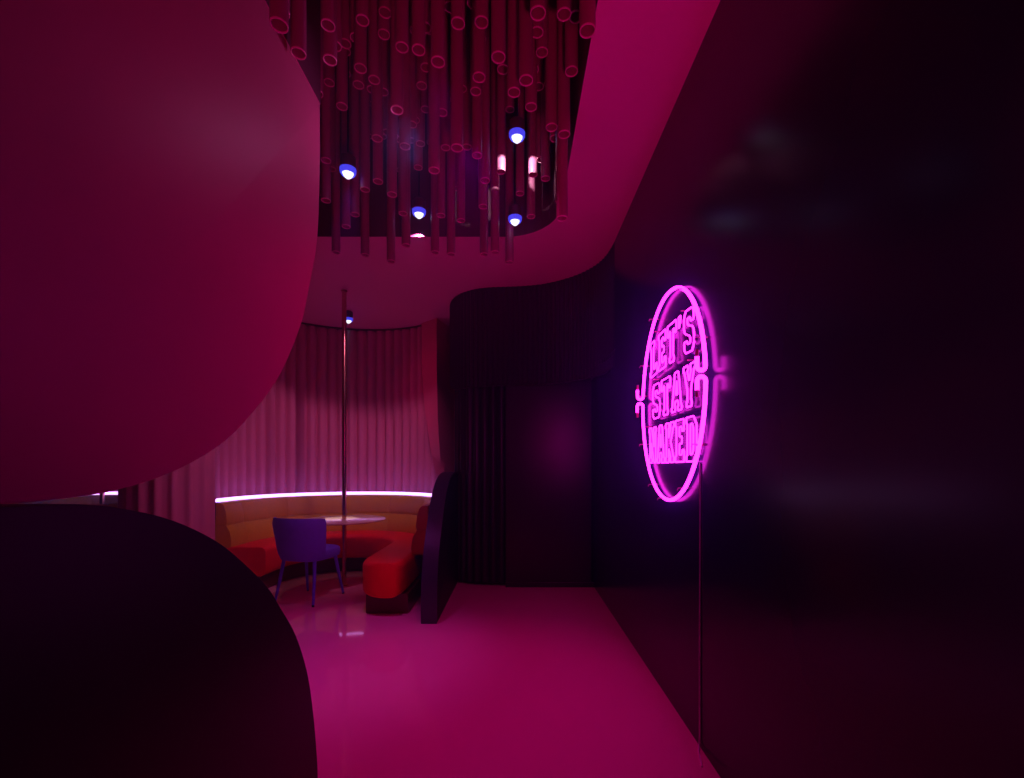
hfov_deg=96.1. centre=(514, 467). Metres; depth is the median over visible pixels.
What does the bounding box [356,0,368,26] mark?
tube
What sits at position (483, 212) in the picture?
tube
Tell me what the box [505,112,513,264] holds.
tube
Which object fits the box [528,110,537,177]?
tube
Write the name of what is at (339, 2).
tube
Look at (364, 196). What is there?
tube
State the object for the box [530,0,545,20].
tube
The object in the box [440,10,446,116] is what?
tube
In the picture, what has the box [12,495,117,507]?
sofa
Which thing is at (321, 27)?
tube
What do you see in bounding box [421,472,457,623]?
wall
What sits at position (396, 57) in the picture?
tube
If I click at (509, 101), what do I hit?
tube
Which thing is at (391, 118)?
tube
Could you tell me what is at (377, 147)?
tube
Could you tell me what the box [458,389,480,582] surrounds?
wall
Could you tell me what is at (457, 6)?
tube
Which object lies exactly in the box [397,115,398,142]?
tube
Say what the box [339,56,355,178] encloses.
spotlight
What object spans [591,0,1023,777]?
wall
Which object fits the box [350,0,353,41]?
tube
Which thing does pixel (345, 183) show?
tube
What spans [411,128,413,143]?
tube
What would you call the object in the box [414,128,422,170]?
tube
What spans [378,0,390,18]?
tube
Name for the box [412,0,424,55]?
tube
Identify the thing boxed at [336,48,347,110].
tube
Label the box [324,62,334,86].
tube
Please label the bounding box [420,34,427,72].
tube
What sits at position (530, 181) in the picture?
tube
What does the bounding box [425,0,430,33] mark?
tube
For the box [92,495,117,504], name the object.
cushion
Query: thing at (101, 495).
pole
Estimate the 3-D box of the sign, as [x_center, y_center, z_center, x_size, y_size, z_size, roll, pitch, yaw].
[0.797,-0.377,2.430,0.066,1.107,0.973,0,0,0]
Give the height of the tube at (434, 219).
2.306 m
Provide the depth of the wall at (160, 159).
1.23 m
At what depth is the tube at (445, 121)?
3.12 m
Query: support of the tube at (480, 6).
hanging from the ceiling
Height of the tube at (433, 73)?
2.234 m
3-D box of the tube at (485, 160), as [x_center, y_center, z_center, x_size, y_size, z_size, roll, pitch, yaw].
[-0.195,-2.908,2.990,0.065,2.084,0.064,0,0,0]
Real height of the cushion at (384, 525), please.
0.228 m
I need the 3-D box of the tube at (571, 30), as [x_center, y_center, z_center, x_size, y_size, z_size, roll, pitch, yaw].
[0.282,-2.965,2.300,0.065,1.970,0.064,0,0,0]
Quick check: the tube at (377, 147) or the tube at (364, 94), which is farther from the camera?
the tube at (364, 94)
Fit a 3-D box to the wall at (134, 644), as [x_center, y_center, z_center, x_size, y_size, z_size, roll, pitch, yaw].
[-0.840,0.653,0.301,0.140,1.193,3.003,0,0,0]
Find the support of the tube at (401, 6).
hanging from the ceiling
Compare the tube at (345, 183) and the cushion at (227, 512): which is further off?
the cushion at (227, 512)
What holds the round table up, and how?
attached to the pole at (344, 292)
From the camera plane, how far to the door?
4.83 m
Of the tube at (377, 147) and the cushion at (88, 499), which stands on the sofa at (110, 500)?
the cushion at (88, 499)
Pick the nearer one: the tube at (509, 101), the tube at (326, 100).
the tube at (326, 100)
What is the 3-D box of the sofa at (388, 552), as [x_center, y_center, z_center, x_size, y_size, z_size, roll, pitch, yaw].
[-1.759,0.800,5.118,2.478,0.900,1.882,0,0,24]
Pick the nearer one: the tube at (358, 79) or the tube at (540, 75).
the tube at (358, 79)
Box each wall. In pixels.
[0,0,319,503]
[0,504,317,777]
[421,318,453,474]
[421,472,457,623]
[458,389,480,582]
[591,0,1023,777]
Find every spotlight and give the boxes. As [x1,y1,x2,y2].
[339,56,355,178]
[347,310,352,322]
[412,171,425,218]
[508,98,521,225]
[509,97,524,143]
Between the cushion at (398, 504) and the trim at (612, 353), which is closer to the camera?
the trim at (612, 353)
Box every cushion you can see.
[22,495,93,504]
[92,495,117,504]
[96,503,117,507]
[215,501,243,524]
[215,522,247,547]
[239,497,288,521]
[244,516,288,541]
[286,495,340,515]
[288,513,340,530]
[341,495,391,512]
[341,513,389,530]
[387,513,416,533]
[389,495,426,514]
[411,530,425,554]
[416,503,429,529]
[423,497,430,504]
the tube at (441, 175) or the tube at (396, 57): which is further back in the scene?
the tube at (441, 175)
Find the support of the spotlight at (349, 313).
attached to the ceiling
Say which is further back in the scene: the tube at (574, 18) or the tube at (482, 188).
the tube at (482, 188)
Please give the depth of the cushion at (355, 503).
5.93 m
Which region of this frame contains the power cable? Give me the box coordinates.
[698,464,702,766]
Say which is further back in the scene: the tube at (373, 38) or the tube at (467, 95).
the tube at (467, 95)
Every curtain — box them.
[118,449,214,539]
[215,322,438,500]
[454,386,504,582]
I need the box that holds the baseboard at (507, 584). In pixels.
[505,582,593,586]
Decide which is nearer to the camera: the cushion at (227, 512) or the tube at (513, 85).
the tube at (513, 85)
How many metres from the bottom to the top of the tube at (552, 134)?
1.951 m
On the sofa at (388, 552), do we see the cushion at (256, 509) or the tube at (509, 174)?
the cushion at (256, 509)
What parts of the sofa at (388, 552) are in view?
seat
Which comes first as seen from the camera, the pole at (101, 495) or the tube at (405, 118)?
the tube at (405, 118)
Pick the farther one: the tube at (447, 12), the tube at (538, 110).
the tube at (538, 110)
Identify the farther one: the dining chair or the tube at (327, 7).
the dining chair
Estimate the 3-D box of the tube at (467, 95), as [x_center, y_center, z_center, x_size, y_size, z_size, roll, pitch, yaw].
[-0.338,-3.097,3.221,0.065,1.706,0.064,0,0,0]
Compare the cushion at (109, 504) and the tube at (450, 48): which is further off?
the cushion at (109, 504)
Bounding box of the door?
[505,378,590,582]
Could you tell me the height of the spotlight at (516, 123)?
1.828 m
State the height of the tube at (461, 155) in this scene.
2.061 m
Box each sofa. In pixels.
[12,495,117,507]
[215,494,430,613]
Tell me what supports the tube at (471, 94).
hanging from the ceiling
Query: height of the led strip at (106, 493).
0.038 m
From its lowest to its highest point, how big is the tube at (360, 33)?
1.841 m
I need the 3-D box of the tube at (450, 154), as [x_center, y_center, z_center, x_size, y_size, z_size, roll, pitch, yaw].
[-0.489,-2.789,3.518,0.065,2.321,0.064,0,0,0]
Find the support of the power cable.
attached to the wall at (835, 188)
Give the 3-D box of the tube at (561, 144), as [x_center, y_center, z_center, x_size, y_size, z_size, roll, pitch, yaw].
[0.269,-2.688,2.635,0.065,2.524,0.064,0,0,0]
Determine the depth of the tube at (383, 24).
2.47 m
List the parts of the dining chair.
leg, backrest, leg, seat, leg, leg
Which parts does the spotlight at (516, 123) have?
suspension rod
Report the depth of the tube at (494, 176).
3.41 m
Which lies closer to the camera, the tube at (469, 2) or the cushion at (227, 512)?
the tube at (469, 2)
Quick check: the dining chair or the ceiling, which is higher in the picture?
the ceiling
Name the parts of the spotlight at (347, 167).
suspension rod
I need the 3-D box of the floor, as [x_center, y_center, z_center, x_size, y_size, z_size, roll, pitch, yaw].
[-3.750,1.290,3.000,9.500,0.080,10.400,0,0,0]
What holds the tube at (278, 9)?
hanging from the ceiling
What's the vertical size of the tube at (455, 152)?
1.750 m
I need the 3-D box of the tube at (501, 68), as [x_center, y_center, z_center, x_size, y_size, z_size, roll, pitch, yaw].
[-0.065,-3.053,2.492,0.065,1.794,0.064,0,0,0]
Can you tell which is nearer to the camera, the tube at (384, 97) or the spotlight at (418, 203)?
the tube at (384, 97)
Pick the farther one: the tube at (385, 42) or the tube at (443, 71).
the tube at (385, 42)
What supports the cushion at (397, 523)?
on the sofa at (388, 552)
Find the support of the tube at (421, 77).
hanging from the ceiling
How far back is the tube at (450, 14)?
2.82 m
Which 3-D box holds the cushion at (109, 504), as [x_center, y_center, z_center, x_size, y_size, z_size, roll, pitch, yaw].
[-4.077,0.467,4.625,0.135,0.223,0.650,0,0,0]
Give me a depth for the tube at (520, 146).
3.43 m
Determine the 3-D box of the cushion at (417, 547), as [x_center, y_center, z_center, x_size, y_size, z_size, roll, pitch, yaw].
[-0.900,0.696,4.625,0.180,0.228,0.650,0,0,0]
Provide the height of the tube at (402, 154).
2.116 m
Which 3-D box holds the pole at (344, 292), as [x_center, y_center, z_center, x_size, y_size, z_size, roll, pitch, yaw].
[-1.820,-0.320,4.900,0.090,3.140,0.090,0,0,0]
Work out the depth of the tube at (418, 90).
3.13 m
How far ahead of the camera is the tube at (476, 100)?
2.82 m
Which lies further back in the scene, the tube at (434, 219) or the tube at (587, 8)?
the tube at (434, 219)
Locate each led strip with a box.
[94,492,117,494]
[215,492,431,501]
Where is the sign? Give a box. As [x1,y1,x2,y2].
[636,286,707,501]
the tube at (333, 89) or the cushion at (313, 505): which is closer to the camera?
the tube at (333, 89)
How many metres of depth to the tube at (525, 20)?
2.11 m
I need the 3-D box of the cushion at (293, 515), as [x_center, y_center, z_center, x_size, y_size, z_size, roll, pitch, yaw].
[-2.510,0.696,5.763,0.686,0.228,0.211,0,0,-36]
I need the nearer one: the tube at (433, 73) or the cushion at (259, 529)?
the tube at (433, 73)
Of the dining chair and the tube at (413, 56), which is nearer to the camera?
the tube at (413, 56)
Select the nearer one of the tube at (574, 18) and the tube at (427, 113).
the tube at (574, 18)
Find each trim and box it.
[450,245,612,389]
[568,349,614,379]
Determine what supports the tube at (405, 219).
hanging from the ceiling
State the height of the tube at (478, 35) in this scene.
2.007 m
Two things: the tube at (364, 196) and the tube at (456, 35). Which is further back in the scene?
the tube at (364, 196)
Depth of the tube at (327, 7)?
2.12 m
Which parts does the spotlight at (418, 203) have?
suspension rod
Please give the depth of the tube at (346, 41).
2.56 m
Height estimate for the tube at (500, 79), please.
1.837 m
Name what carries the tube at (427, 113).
hanging from the ceiling
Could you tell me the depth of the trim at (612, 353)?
4.25 m
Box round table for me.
[306,515,385,525]
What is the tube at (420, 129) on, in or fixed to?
hanging from the ceiling
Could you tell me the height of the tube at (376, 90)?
2.006 m
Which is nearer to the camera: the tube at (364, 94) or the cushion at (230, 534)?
the tube at (364, 94)
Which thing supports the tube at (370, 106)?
hanging from the ceiling
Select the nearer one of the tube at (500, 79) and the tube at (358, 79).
the tube at (358, 79)
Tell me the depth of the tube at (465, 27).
3.06 m
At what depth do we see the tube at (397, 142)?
3.62 m
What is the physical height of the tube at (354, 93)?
2.123 m
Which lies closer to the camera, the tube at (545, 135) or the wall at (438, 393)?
the tube at (545, 135)
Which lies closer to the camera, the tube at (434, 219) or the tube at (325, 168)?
the tube at (325, 168)
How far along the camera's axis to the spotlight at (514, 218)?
3.53 m
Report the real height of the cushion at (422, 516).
0.223 m
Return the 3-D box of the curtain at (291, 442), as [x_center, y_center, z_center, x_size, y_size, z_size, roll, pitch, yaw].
[-2.296,-0.748,5.816,2.513,2.276,0.852,0,0,-24]
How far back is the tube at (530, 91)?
2.47 m
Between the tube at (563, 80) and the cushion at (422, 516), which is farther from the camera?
the cushion at (422, 516)
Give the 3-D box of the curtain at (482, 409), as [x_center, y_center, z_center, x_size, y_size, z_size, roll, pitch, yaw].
[-0.414,0.085,5.000,0.645,2.270,0.222,0,0,30]
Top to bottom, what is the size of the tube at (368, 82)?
1.559 m
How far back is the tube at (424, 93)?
3.06 m
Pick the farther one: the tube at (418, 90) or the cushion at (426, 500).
the cushion at (426, 500)
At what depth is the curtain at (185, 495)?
4.35 m
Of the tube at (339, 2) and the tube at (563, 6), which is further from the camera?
the tube at (339, 2)
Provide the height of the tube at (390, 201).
2.356 m
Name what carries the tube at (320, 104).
hanging from the ceiling
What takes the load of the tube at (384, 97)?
hanging from the ceiling
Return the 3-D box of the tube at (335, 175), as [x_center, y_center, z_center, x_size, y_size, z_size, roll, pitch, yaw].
[-1.402,-2.817,3.602,0.065,2.266,0.064,0,0,0]
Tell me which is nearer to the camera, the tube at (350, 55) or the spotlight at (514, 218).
the tube at (350, 55)
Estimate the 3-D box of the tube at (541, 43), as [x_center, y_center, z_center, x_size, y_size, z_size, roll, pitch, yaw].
[0.141,-3.063,2.411,0.065,1.775,0.064,0,0,0]
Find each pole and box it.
[99,493,104,503]
[341,289,348,585]
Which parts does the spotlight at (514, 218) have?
suspension rod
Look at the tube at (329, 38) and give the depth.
2.20 m
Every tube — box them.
[269,0,288,33]
[290,0,306,59]
[320,0,335,31]
[320,104,320,195]
[321,27,322,97]
[321,61,330,163]
[321,161,330,203]
[323,0,336,65]
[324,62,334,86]
[331,66,335,171]
[332,106,339,254]
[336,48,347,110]
[337,0,341,51]
[341,78,350,228]
[342,0,350,48]
[349,55,350,77]
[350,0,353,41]
[350,41,359,216]
[353,42,363,89]
[354,0,366,73]
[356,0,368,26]
[360,72,369,192]
[361,191,368,257]
[367,26,370,92]
[368,0,379,84]
[370,106,371,138]
[371,38,382,142]
[373,140,382,184]
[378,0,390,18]
[378,10,389,39]
[383,40,388,95]
[383,96,386,135]
[387,17,396,197]
[387,195,394,263]
[391,0,402,114]
[395,0,408,53]
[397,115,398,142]
[397,142,397,171]
[398,143,407,215]
[399,30,410,150]
[402,150,409,247]
[411,34,416,128]
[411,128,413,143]
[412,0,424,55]
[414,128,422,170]
[416,56,426,89]
[416,90,424,146]
[417,88,419,123]
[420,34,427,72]
[421,73,427,112]
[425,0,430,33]
[427,113,427,143]
[428,35,439,173]
[431,0,444,67]
[431,174,438,254]
[437,117,444,217]
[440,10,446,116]
[441,13,449,150]
[445,0,450,12]
[447,12,447,95]
[447,120,454,256]
[450,14,450,47]
[450,48,450,100]
[451,0,464,29]
[451,25,462,152]
[455,152,456,190]
[457,149,464,222]
[463,0,466,92]
[463,5,470,150]
[467,0,471,8]
[470,9,480,95]
[471,94,471,146]
[472,0,485,82]
[472,83,481,158]
[474,0,487,28]
[478,159,487,208]
[480,0,489,183]
[480,207,487,256]
[491,0,505,63]
[491,59,498,254]
[496,64,505,174]
[497,0,506,74]
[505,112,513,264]
[506,74,513,112]
[507,0,519,97]
[516,85,523,195]
[519,0,532,86]
[525,38,536,111]
[527,111,534,218]
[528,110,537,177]
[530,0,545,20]
[533,20,542,38]
[536,0,547,57]
[536,91,540,162]
[537,58,543,90]
[541,85,549,181]
[545,0,556,131]
[550,131,555,142]
[556,18,567,221]
[557,0,570,21]
[558,20,569,138]
[565,20,577,76]
[569,0,578,23]
[579,0,595,38]
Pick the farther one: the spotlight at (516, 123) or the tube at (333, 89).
the tube at (333, 89)
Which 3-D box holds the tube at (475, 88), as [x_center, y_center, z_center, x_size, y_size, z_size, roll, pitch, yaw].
[-0.232,-3.086,2.718,0.065,1.728,0.064,0,0,0]
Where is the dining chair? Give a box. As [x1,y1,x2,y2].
[272,517,344,606]
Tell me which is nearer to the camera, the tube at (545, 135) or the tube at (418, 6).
the tube at (418, 6)
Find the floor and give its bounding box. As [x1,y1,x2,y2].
[268,571,720,777]
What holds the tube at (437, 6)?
hanging from the ceiling
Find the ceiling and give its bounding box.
[264,0,719,328]
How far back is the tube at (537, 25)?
2.31 m
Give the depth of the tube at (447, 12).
2.85 m
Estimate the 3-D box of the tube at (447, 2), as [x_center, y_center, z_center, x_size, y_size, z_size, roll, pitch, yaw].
[-0.352,-3.222,2.492,0.065,1.456,0.064,0,0,0]
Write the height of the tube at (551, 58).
2.108 m
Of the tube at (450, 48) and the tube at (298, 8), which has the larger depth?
the tube at (450, 48)
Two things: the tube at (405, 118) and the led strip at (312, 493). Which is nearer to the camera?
the tube at (405, 118)
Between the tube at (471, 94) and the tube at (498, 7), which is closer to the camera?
the tube at (498, 7)

